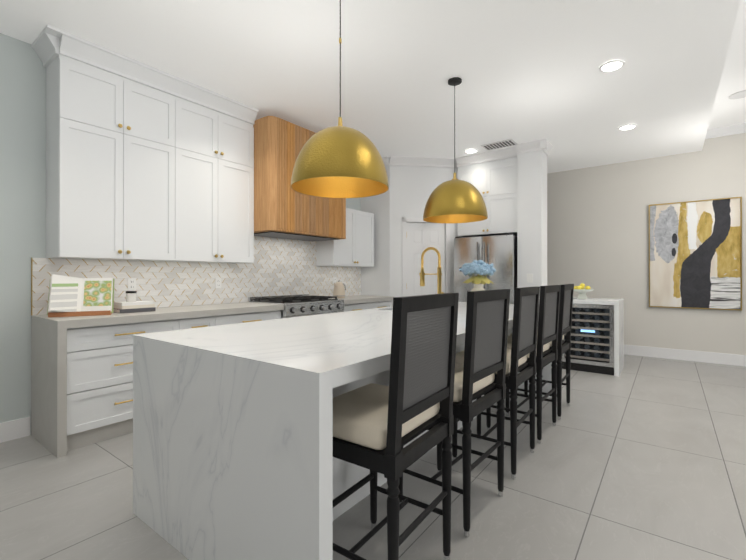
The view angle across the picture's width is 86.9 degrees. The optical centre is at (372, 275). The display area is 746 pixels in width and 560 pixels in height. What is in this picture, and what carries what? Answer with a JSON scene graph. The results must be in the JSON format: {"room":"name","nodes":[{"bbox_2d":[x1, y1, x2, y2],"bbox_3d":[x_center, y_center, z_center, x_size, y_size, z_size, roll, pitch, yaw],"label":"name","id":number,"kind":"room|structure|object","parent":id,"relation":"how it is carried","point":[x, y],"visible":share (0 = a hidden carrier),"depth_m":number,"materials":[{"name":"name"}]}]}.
{"room":"kitchen","nodes":[
{"label":"kitchen","id":0,"kind":"room"},
{"bbox_2d":[0,33,360,434],"bbox_3d":[-2.501,-0.412,3.293,0.120,3.270,10.500,0,0,37],"label":"wall","id":1,"kind":"structure","parent":0,"point":[22,156],"depth_m":2.97,"materials":[{"name":"paint"}]},
{"bbox_2d":[0,417,29,442],"bbox_3d":[-4.114,1.148,1.034,0.015,0.140,4.955,0,0,37],"label":"baseboard","id":2,"kind":"structure","parent":1,"relation":"attached to","point":[14,429],"depth_m":2.94,"materials":[{"name":"paint"}]},
{"bbox_2d":[44,32,183,261],"bbox_3d":[-2.167,-0.955,3.362,0.328,1.638,0.910,0,0,37],"label":"upper cabinet","id":3,"kind":"object","parent":1,"relation":"attached to","point":[145,162],"depth_m":3.17,"materials":[{"name":"paint"}]},
{"bbox_2d":[31,236,360,315],"bbox_3d":[-1.407,-0.080,4.635,0.013,0.783,4.040,0,0,37],"label":"backsplash","id":4,"kind":"structure","parent":1,"relation":"attached to","point":[278,266],"depth_m":4.21,"materials":[{"name":"tile"}]},
{"bbox_2d":[128,278,135,290],"bbox_3d":[-2.189,0.082,3.578,0.008,0.115,0.070,0,0,37],"label":"electrical outlet","id":5,"kind":"object","parent":4,"relation":"attached to","point":[131,284],"visible":1,"depth_m":3.58,"materials":[{"name":"plastic"}]},
{"bbox_2d":[215,278,220,287],"bbox_3d":[-1.674,0.083,4.262,0.008,0.115,0.070,0,0,37],"label":"electrical outlet","id":6,"kind":"object","parent":4,"relation":"attached to","point":[217,282],"visible":1,"depth_m":4.26,"materials":[{"name":"plastic"}]},
{"bbox_2d":[184,84,255,263],"bbox_3d":[-1.691,-0.954,3.994,0.328,1.638,0.909,0,0,37],"label":"upper cabinet","id":7,"kind":"object","parent":1,"relation":"attached to","point":[219,132],"depth_m":3.91,"materials":[{"name":"paint"}]},
{"bbox_2d":[253,116,345,241],"bbox_3d":[-0.930,-1.067,4.773,0.607,1.212,1.245,0,0,37],"label":"range hood","id":8,"kind":"object","parent":1,"relation":"attached to","point":[283,209],"visible":0.62,"depth_m":4.26,"materials":[{"name":"wood"}]},
{"bbox_2d":[316,208,373,266],"bbox_3d":[-0.373,-0.536,5.717,0.360,0.810,0.908,0,0,37],"label":"upper cabinet","id":9,"kind":"object","parent":1,"relation":"attached to","point":[355,248],"visible":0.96,"depth_m":5.58,"materials":[{"name":"paint"}]},
{"bbox_2d":[0,0,740,172],"bbox_3d":[-0.516,-1.954,2.366,4.410,0.350,11.400,0,0,37],"label":"ceiling","id":10,"kind":"structure","parent":0,"point":[525,71],"depth_m":3.27,"materials":[{"name":"paint"}]},
{"bbox_2d":[291,0,388,197],"bbox_3d":[-0.194,-1.144,2.335,0.575,1.261,0.575,0,0,37],"label":"pendant lamp","id":11,"kind":"object","parent":10,"relation":"hanging from","point":[340,160],"visible":1,"depth_m":2.15,"materials":[{"name":"gold metal"}]},
{"bbox_2d":[423,77,487,222],"bbox_3d":[0.744,-1.141,3.581,0.575,1.261,0.575,0,0,37],"label":"pendant lamp","id":12,"kind":"object","parent":10,"relation":"hanging from","point":[454,200],"visible":1,"depth_m":3.40,"materials":[{"name":"gold metal"}]},
{"bbox_2d":[464,149,477,153],"bbox_3d":[1.395,-1.764,5.595,0.190,0.009,0.190,0,0,37],"label":"recessed light","id":13,"kind":"object","parent":10,"relation":"in","point":[469,151],"visible":0.96,"depth_m":5.60,"materials":[{"name":"paint"}]},
{"bbox_2d":[480,139,517,150],"bbox_3d":[1.705,-1.764,5.325,0.420,0.012,0.260,0,0,37],"label":"ceiling vent","id":14,"kind":"object","parent":10,"relation":"in","point":[500,144],"visible":1,"depth_m":5.29,"materials":[{"name":"metal"}]},
{"bbox_2d":[599,60,624,72],"bbox_3d":[2.022,-1.769,3.334,0.190,0.009,0.190,0,0,37],"label":"recessed light","id":15,"kind":"object","parent":10,"relation":"in","point":[612,66],"visible":0.98,"depth_m":3.33,"materials":[{"name":"paint"}]},
{"bbox_2d":[618,124,636,130],"bbox_3d":[3.036,-1.766,4.698,0.190,0.009,0.190,0,0,37],"label":"recessed light","id":16,"kind":"object","parent":10,"relation":"in","point":[627,127],"visible":1,"depth_m":4.70,"materials":[{"name":"paint"}]},
{"bbox_2d":[0,354,745,559],"bbox_3d":[1.353,1.248,1.026,9.000,0.060,11.520,0,0,37],"label":"floor","id":17,"kind":"structure","parent":0,"point":[641,458],"depth_m":2.25,"materials":[{"name":"tile"}]},
{"bbox_2d":[31,315,190,457],"bbox_3d":[-2.096,0.794,3.180,0.632,0.860,0.891,0,0,37],"label":"base cabinet","id":18,"kind":"object","parent":17,"relation":"on","point":[81,381],"depth_m":2.84,"materials":[{"name":"paint"}]},
{"bbox_2d":[39,303,282,326],"bbox_3d":[-1.765,0.337,3.620,0.632,0.056,1.886,0,0,37],"label":"countertop","id":19,"kind":"structure","parent":18,"relation":"on","point":[201,312],"depth_m":3.30,"materials":[{"name":"white stone"}]},
{"bbox_2d":[47,274,114,316],"bbox_3d":[-2.241,0.149,3.032,0.410,0.316,0.277,0,0,-29],"label":"cookbook stand","id":20,"kind":"object","parent":19,"relation":"on","point":[69,296],"visible":1,"depth_m":3.00,"materials":[{"name":"paper"}]},
{"bbox_2d":[113,291,155,312],"bbox_3d":[-2.034,0.221,3.347,0.214,0.174,0.281,0,0,37],"label":"books","id":21,"kind":"object","parent":19,"relation":"on","point":[131,304],"visible":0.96,"depth_m":3.29,"materials":[{"name":"white paper"}]},
{"bbox_2d":[191,315,222,327],"bbox_3d":[-1.760,0.795,3.660,0.592,0.860,0.382,0,0,37],"label":"base cabinet","id":22,"kind":"object","parent":17,"relation":"on","point":[212,320],"depth_m":3.54,"materials":[{"name":"paint"}]},
{"bbox_2d":[223,311,280,324],"bbox_3d":[-1.461,0.796,4.057,0.592,0.860,0.820,0,0,37],"label":"base cabinet","id":23,"kind":"object","parent":17,"relation":"on","point":[255,315],"depth_m":3.92,"materials":[{"name":"paint"}]},
{"bbox_2d":[248,294,343,318],"bbox_3d":[-0.876,0.739,4.728,0.719,0.975,0.944,0,0,37],"label":"range","id":24,"kind":"object","parent":17,"relation":"on","point":[300,305],"visible":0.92,"depth_m":4.54,"materials":[{"name":"silver metal"}]},
{"bbox_2d":[133,309,551,559],"bbox_3d":[0.323,0.796,2.980,1.336,0.855,3.400,0,0,37],"label":"kitchen island","id":25,"kind":"object","parent":17,"relation":"on","point":[234,458],"depth_m":1.56,"materials":[{"name":"stone"}]},
{"bbox_2d":[425,306,538,325],"bbox_3d":[0.910,0.339,3.390,0.890,0.061,0.760,0,0,37],"label":"island countertop","id":26,"kind":"structure","parent":25,"relation":"on","point":[461,309],"depth_m":3.02,"materials":[{"name":"white stone"}]},
{"bbox_2d":[419,247,441,293],"bbox_3d":[0.556,0.022,3.691,0.236,0.574,0.114,0,0,37],"label":"faucet","id":27,"kind":"object","parent":26,"relation":"on","point":[422,274],"visible":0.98,"depth_m":3.63,"materials":[{"name":"gold metal"}]},
{"bbox_2d":[460,260,495,290],"bbox_3d":[1.067,0.076,3.964,0.340,0.466,0.342,0,0,37],"label":"flower vase","id":28,"kind":"object","parent":26,"relation":"on","point":[480,268],"visible":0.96,"depth_m":3.88,"materials":[{"name":"blue plant"}]},
{"bbox_2d":[342,303,370,311],"bbox_3d":[-0.453,0.799,5.396,0.592,0.860,0.624,0,0,37],"label":"base cabinet","id":29,"kind":"object","parent":17,"relation":"on","point":[347,306],"depth_m":5.20,"materials":[{"name":"paint"}]},
{"bbox_2d":[328,295,393,302],"bbox_3d":[-0.280,0.341,5.593,0.632,0.056,1.144,0,0,37],"label":"countertop","id":30,"kind":"structure","parent":29,"relation":"on","point":[359,298],"depth_m":5.51,"materials":[{"name":"white stone"}]},
{"bbox_2d":[333,280,345,297],"bbox_3d":[-0.461,0.190,5.469,0.172,0.245,0.247,0,0,37],"label":"kettle","id":31,"kind":"object","parent":30,"relation":"on","point":[339,290],"visible":1,"depth_m":5.39,"materials":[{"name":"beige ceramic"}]},
{"bbox_2d":[371,299,392,308],"bbox_3d":[-0.140,0.800,5.812,0.592,0.860,0.624,0,0,37],"label":"base cabinet","id":32,"kind":"object","parent":17,"relation":"on","point":[389,303],"depth_m":5.69,"materials":[{"name":"paint"}]},
{"bbox_2d":[333,293,458,559],"bbox_3d":[0.041,0.647,1.610,0.461,1.145,0.478,0,0,35],"label":"stool","id":33,"kind":"object","parent":17,"relation":"on","point":[376,427],"visible":0.88,"depth_m":1.46,"materials":[{"name":"black wood"}]},
{"bbox_2d":[398,289,509,537],"bbox_3d":[0.428,0.648,2.124,0.461,1.145,0.478,0,0,38],"label":"stool","id":34,"kind":"object","parent":17,"relation":"on","point":[486,334],"visible":0.77,"depth_m":1.97,"materials":[{"name":"black wood"}]},
{"bbox_2d":[454,233,516,303],"bbox_3d":[1.746,0.329,5.840,0.864,1.800,0.820,0,0,37],"label":"fridge","id":35,"kind":"object","parent":17,"relation":"on","point":[499,252],"visible":0.25,"depth_m":5.49,"materials":[{"name":"silver metal"}]},
{"bbox_2d":[452,286,539,478],"bbox_3d":[0.823,0.649,2.648,0.461,1.145,0.478,0,0,36],"label":"stool","id":36,"kind":"object","parent":17,"relation":"on","point":[524,333],"visible":0.56,"depth_m":2.51,"materials":[{"name":"black wood"}]},
{"bbox_2d":[486,285,560,443],"bbox_3d":[1.195,0.650,3.143,0.461,1.145,0.478,0,0,38],"label":"stool","id":37,"kind":"object","parent":17,"relation":"on","point":[548,317],"visible":0.58,"depth_m":3.01,"materials":[{"name":"black wood"}]},
{"bbox_2d":[510,284,573,419],"bbox_3d":[1.553,0.651,3.619,0.461,1.145,0.478,0,0,35],"label":"stool","id":38,"kind":"object","parent":17,"relation":"on","point":[565,311],"visible":0.5,"depth_m":3.48,"materials":[{"name":"black wood"}]},
{"bbox_2d":[561,297,623,376],"bbox_3d":[2.816,0.770,5.253,0.845,0.915,0.649,0,0,37],"label":"bar","id":39,"kind":"object","parent":17,"relation":"on","point":[597,335],"visible":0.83,"depth_m":4.99,"materials":[{"name":"stone"}]},
{"bbox_2d":[574,283,593,298],"bbox_3d":[2.793,0.208,5.252,0.268,0.208,0.268,0,0,37],"label":"fruit bowl","id":40,"kind":"object","parent":39,"relation":"on","point":[581,290],"visible":0.94,"depth_m":5.20,"materials":[{"name":"white ceramic"}]},
{"bbox_2d":[361,156,389,295],"bbox_3d":[0.455,-0.269,6.654,0.560,3.000,1.575,0,0,37],"label":"wall","id":41,"kind":"structure","parent":0,"point":[375,280],"depth_m":6.03,"materials":[{"name":"white paint"}]},
{"bbox_2d":[390,156,461,305],"bbox_3d":[0.808,-0.270,6.007,1.131,3.000,0.175,0,0,-8],"label":"wall","id":42,"kind":"structure","parent":0,"point":[415,182],"depth_m":5.99,"materials":[{"name":"white paint"}]},
{"bbox_2d":[516,139,552,301],"bbox_3d":[2.351,-0.271,5.564,0.390,3.000,0.875,0,0,37],"label":"wall","id":43,"kind":"structure","parent":0,"point":[532,207],"depth_m":5.30,"materials":[{"name":"white paint"}]},
{"bbox_2d":[456,146,516,236],"bbox_3d":[1.831,-1.182,5.956,0.896,1.173,0.758,0,0,37],"label":"upper cabinet","id":44,"kind":"object","parent":43,"relation":"attached to","point":[491,176],"visible":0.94,"depth_m":5.63,"materials":[{"name":"paint"}]},
{"bbox_2d":[527,274,532,282],"bbox_3d":[2.105,0.038,5.287,0.080,0.120,0.012,0,0,37],"label":"switch plate","id":45,"kind":"object","parent":43,"relation":"attached to","point":[529,278],"visible":1,"depth_m":5.28,"materials":[{"name":"plastic"}]},
{"bbox_2d":[547,133,745,354],"bbox_3d":[4.782,-0.446,5.584,9.000,3.350,0.120,0,0,37],"label":"wall","id":46,"kind":"structure","parent":0,"point":[598,229],"depth_m":6.05,"materials":[{"name":"paint"}]},
{"bbox_2d":[624,345,745,366],"bbox_3d":[5.818,1.152,4.713,6.300,0.150,0.020,0,0,37],"label":"baseboard","id":47,"kind":"structure","parent":46,"relation":"attached to","point":[707,357],"depth_m":5.67,"materials":[{"name":"paint"}]},
{"bbox_2d":[649,197,741,309],"bbox_3d":[4.575,-0.294,5.634,1.030,1.535,0.045,0,0,37],"label":"painting","id":48,"kind":"object","parent":46,"relation":"attached to","point":[695,254],"visible":0.98,"depth_m":5.60,"materials":[{"name":"paint"}]},
{"bbox_2d":[705,123,745,138],"bbox_3d":[6.484,-1.987,4.184,4.590,0.115,0.075,0,0,37],"label":"crown molding","id":49,"kind":"structure","parent":46,"relation":"attached to","point":[726,130],"depth_m":5.40,"materials":[{"name":"paint"}]},
{"bbox_2d":[708,0,745,128],"bbox_3d":[3.079,-2.095,-0.340,4.590,0.080,11.400,0,0,37],"label":"ceiling","id":50,"kind":"structure","parent":0,"point":[726,111],"depth_m":4.17,"materials":[{"name":"paint"}]},
{"bbox_2d":[728,90,745,98],"bbox_3d":[4.157,-2.038,4.443,0.220,0.008,0.220,0,0,37],"label":"ceiling speaker","id":51,"kind":"object","parent":50,"relation":"attached to","point":[739,95],"visible":0.93,"depth_m":4.45}
]}

